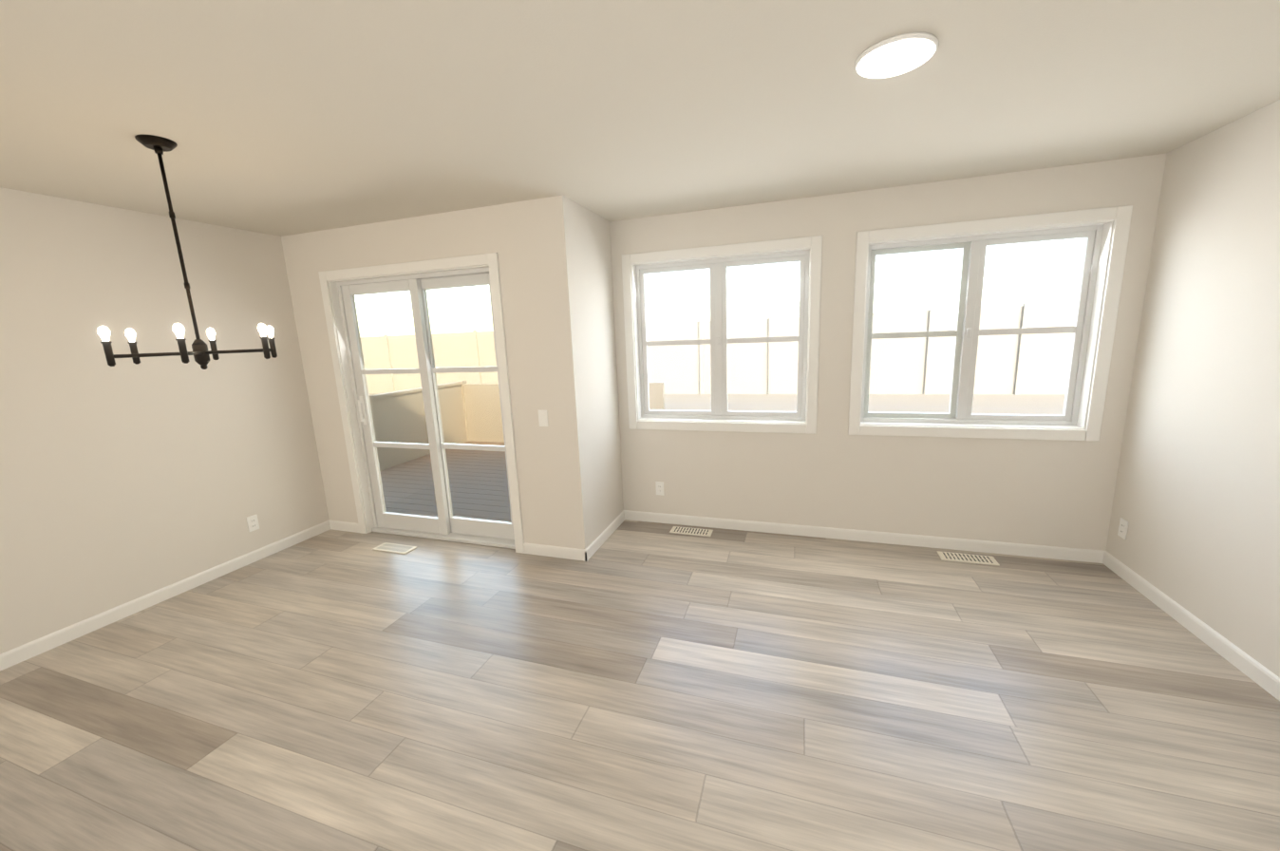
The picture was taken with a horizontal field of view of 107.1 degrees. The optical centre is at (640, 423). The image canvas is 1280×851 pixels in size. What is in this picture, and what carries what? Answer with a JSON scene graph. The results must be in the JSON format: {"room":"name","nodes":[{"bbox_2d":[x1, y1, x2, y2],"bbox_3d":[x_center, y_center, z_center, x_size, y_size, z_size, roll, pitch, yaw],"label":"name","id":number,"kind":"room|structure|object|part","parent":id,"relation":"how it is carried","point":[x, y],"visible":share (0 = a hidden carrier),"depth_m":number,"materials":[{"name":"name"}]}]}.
{"room":"empty living room","nodes":[
{"label":"empty living room","id":0,"kind":"room"},
{"bbox_2d":[0,187,329,654],"bbox_3d":[-4.018,0.412,0.582,0.200,2.440,7.298,1,11,18],"label":"wall","id":1,"kind":"structure","parent":0,"point":[122,480],"depth_m":2.91,"materials":[{"name":"white paint"}]},
{"bbox_2d":[0,521,330,671],"bbox_3d":[-3.838,1.553,0.861,0.014,0.082,7.098,1,11,18],"label":"baseboard","id":2,"kind":"structure","parent":1,"relation":"attached to","point":[11,657],"depth_m":2.97,"materials":[{"name":"white wood"}]},
{"bbox_2d":[245,514,259,531],"bbox_3d":[-2.918,0.749,3.569,0.008,0.116,0.072,1,11,18],"label":"electrical outlet","id":3,"kind":"object","parent":1,"relation":"attached to","point":[253,522],"visible":1,"depth_m":3.57,"materials":[{"name":"white plastic"}]},
{"bbox_2d":[281,195,596,549],"bbox_3d":[-1.668,-0.270,3.679,2.668,2.440,0.200,1,11,18],"label":"wall","id":4,"kind":"structure","parent":0,"point":[534,244],"depth_m":3.30,"materials":[{"name":"white paint"}]},
{"bbox_2d":[326,519,359,532],"bbox_3d":[-2.547,0.888,4.097,0.330,0.082,0.014,1,11,18],"label":"baseboard","id":5,"kind":"structure","parent":4,"relation":"attached to","point":[334,524],"depth_m":4.09,"materials":[{"name":"white wood"}]},
{"bbox_2d":[318,252,524,553],"bbox_3d":[-1.642,-0.119,3.677,1.608,2.144,0.194,1,11,18],"label":"door frame","id":6,"kind":"structure","parent":4,"relation":"attached to","point":[444,524],"depth_m":3.71,"materials":[{"name":"white wood"}]},
{"bbox_3d":[-2.276,-0.108,3.871,0.034,0.240,0.039,1,11,18],"label":"handle","id":7,"kind":"part","parent":6,"relation":"part of","materials":[{"name":"white"}]},
{"bbox_3d":[-1.629,-0.118,3.715,1.246,1.801,0.049,1,11,18],"label":"glass","id":8,"kind":"part","parent":6,"relation":"part of","materials":[{"name":"clear glass"}]},
{"bbox_2d":[538,410,548,426],"bbox_3d":[-0.671,-0.040,3.275,0.072,0.116,0.008,1,11,18],"label":"light switch","id":9,"kind":"object","parent":4,"relation":"attached to","point":[543,418],"visible":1,"depth_m":3.27,"materials":[{"name":"white plastic"}]},
{"bbox_2d":[523,542,588,561],"bbox_3d":[-0.632,0.931,3.457,0.492,0.082,0.014,1,11,18],"label":"baseboard","id":10,"kind":"structure","parent":4,"relation":"attached to","point":[568,553],"depth_m":3.45,"materials":[{"name":"white wood"}]},
{"bbox_2d":[576,203,623,537],"bbox_3d":[-0.374,-0.317,3.654,0.200,2.440,0.587,1,11,18],"label":"wall","id":11,"kind":"structure","parent":0,"point":[596,276],"depth_m":3.58,"materials":[{"name":"white paint"}]},
{"bbox_2d":[584,509,626,561],"bbox_3d":[-0.263,0.865,3.728,0.014,0.082,0.776,1,11,18],"label":"baseboard","id":12,"kind":"structure","parent":11,"relation":"attached to","point":[606,534],"depth_m":3.67,"materials":[{"name":"white wood"}]},
{"bbox_2d":[0,519,1279,850],"bbox_3d":[-0.973,1.640,0.331,6.188,0.120,8.285,1,11,18],"label":"floor","id":13,"kind":"structure","parent":0,"point":[640,687],"depth_m":2.02,"materials":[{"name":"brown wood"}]},
{"bbox_2d":[372,542,416,554],"bbox_3d":[-1.921,0.973,3.707,0.330,0.009,0.125,1,11,18],"label":"floor vent","id":14,"kind":"object","parent":13,"relation":"in","point":[395,548],"visible":1,"depth_m":3.69,"materials":[{"name":"white metal"}]},
{"bbox_2d":[669,526,713,536],"bbox_3d":[0.411,0.861,3.798,0.330,0.009,0.125,1,11,18],"label":"floor vent","id":15,"kind":"object","parent":13,"relation":"in","point":[691,531],"visible":1,"depth_m":3.79,"materials":[{"name":"white metal"}]},
{"bbox_2d":[937,550,999,565],"bbox_3d":[2.205,0.904,3.189,0.330,0.009,0.125,1,11,18],"label":"floor vent","id":16,"kind":"object","parent":13,"relation":"in","point":[969,557],"visible":1,"depth_m":3.18,"materials":[{"name":"white metal"}]},
{"bbox_2d":[0,0,1279,236],"bbox_3d":[-1.075,-0.888,-0.148,6.188,0.150,8.285,1,11,18],"label":"ceiling","id":17,"kind":"structure","parent":0,"point":[281,118],"depth_m":1.77,"materials":[{"name":"beige paint"}]},
{"bbox_2d":[96,134,277,369],"bbox_3d":[-1.983,-0.709,2.047,0.567,0.944,0.597,1,11,18],"label":"chandelier","id":18,"kind":"object","parent":17,"relation":"hanging from","point":[200,352],"visible":1,"depth_m":2.03,"materials":[{"name":"black metal"}]},
{"bbox_2d":[854,32,938,78],"bbox_3d":[0.837,-1.202,1.554,0.240,0.018,0.240,1,11,18],"label":"recessed light","id":19,"kind":"object","parent":17,"relation":"in","point":[895,55],"visible":0.98,"depth_m":1.52,"materials":[{"name":"white plastic"}]},
{"bbox_2d":[609,153,1167,550],"bbox_3d":[1.419,-0.353,3.462,3.720,2.440,0.200,1,11,18],"label":"wall","id":20,"kind":"structure","parent":0,"point":[832,473],"depth_m":3.27,"materials":[{"name":"white paint"}]},
{"bbox_2d":[655,481,663,495],"bbox_3d":[0.166,0.541,3.956,0.072,0.116,0.008,1,11,18],"label":"electrical outlet","id":21,"kind":"object","parent":20,"relation":"attached to","point":[659,485],"visible":1,"depth_m":3.95,"materials":[{"name":"white plastic"}]},
{"bbox_2d":[621,235,822,433],"bbox_3d":[0.602,-0.636,3.653,1.458,1.378,0.184,1,11,18],"label":"window","id":22,"kind":"structure","parent":20,"relation":"in","point":[718,279],"depth_m":3.63,"materials":[{"name":"white plastic"}]},
{"bbox_2d":[626,509,1101,563],"bbox_3d":[1.418,0.824,3.587,3.290,0.082,0.014,1,11,18],"label":"baseboard","id":23,"kind":"structure","parent":20,"relation":"attached to","point":[964,544],"depth_m":3.46,"materials":[{"name":"white wood"}]},
{"bbox_2d":[847,205,1132,441],"bbox_3d":[2.178,-0.601,3.127,1.435,1.378,0.184,1,11,18],"label":"window","id":24,"kind":"structure","parent":20,"relation":"in","point":[973,248],"depth_m":3.06,"materials":[{"name":"white plastic"}]},
{"bbox_2d":[966,328,971,338],"bbox_3d":[2.182,-0.603,3.139,0.024,0.060,0.012,1,11,18],"label":"lock","id":25,"kind":"object","parent":24,"relation":"attached to","point":[969,332],"visible":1,"depth_m":3.13,"materials":[{"name":"white plastic"}]},
{"bbox_3d":[2.193,-0.610,3.172,1.219,1.162,0.004,1,11,18],"label":"glass","id":26,"kind":"part","parent":24,"relation":"part of","materials":[{"name":"clear glass"}]},
{"bbox_2d":[1105,99,1279,677],"bbox_3d":[1.784,0.467,-0.948,0.200,2.440,8.085,1,11,18],"label":"wall","id":27,"kind":"structure","parent":0,"point":[1196,501],"depth_m":2.29,"materials":[{"name":"white paint"}]},
{"bbox_2d":[1117,517,1129,539],"bbox_3d":[2.952,0.640,2.893,0.008,0.116,0.072,1,11,18],"label":"electrical outlet","id":28,"kind":"object","parent":27,"relation":"attached to","point":[1122,528],"visible":1,"depth_m":2.89,"materials":[{"name":"white plastic"}]},
{"bbox_2d":[1101,550,1279,700],"bbox_3d":[1.761,1.603,-0.602,0.014,0.082,7.885,1,11,18],"label":"baseboard","id":29,"kind":"structure","parent":27,"relation":"attached to","point":[1242,662],"depth_m":2.31,"materials":[{"name":"white wood"}]},
{"label":"outside","id":30,"kind":"structure","parent":0,"visible":0},
{"bbox_2d":[368,393,1065,414],"bbox_3d":[-7.907,-0.862,19.004,150.000,0.200,150.000,1,11,18],"label":"ground","id":31,"kind":"structure","parent":30,"point":[979,405],"depth_m":13.98,"materials":[{"name":"beige"}]},
{"bbox_2d":[380,440,511,522],"bbox_3d":[-1.717,0.943,5.825,3.664,0.665,3.300,1,11,18],"label":"deck","id":32,"kind":"object","parent":31,"relation":"on","point":[428,480],"depth_m":5.41,"materials":[{"name":"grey wood"}]},
{"bbox_2d":[369,380,664,471],"bbox_3d":[-1.582,-0.005,6.361,3.460,0.984,1.900,1,11,18],"label":"balcony wall","id":33,"kind":"structure","parent":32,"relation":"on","point":[656,401],"depth_m":6.84,"materials":[{"name":"beige"}]},
{"bbox_2d":[360,302,1076,395],"bbox_3d":[-9.977,1.865,-2.803,100.000,2.720,47.100,1,11,18],"label":"fence","id":34,"kind":"object","parent":31,"relation":"on","point":[907,362],"depth_m":15.75,"materials":[{"name":"beige wood"}]}
]}

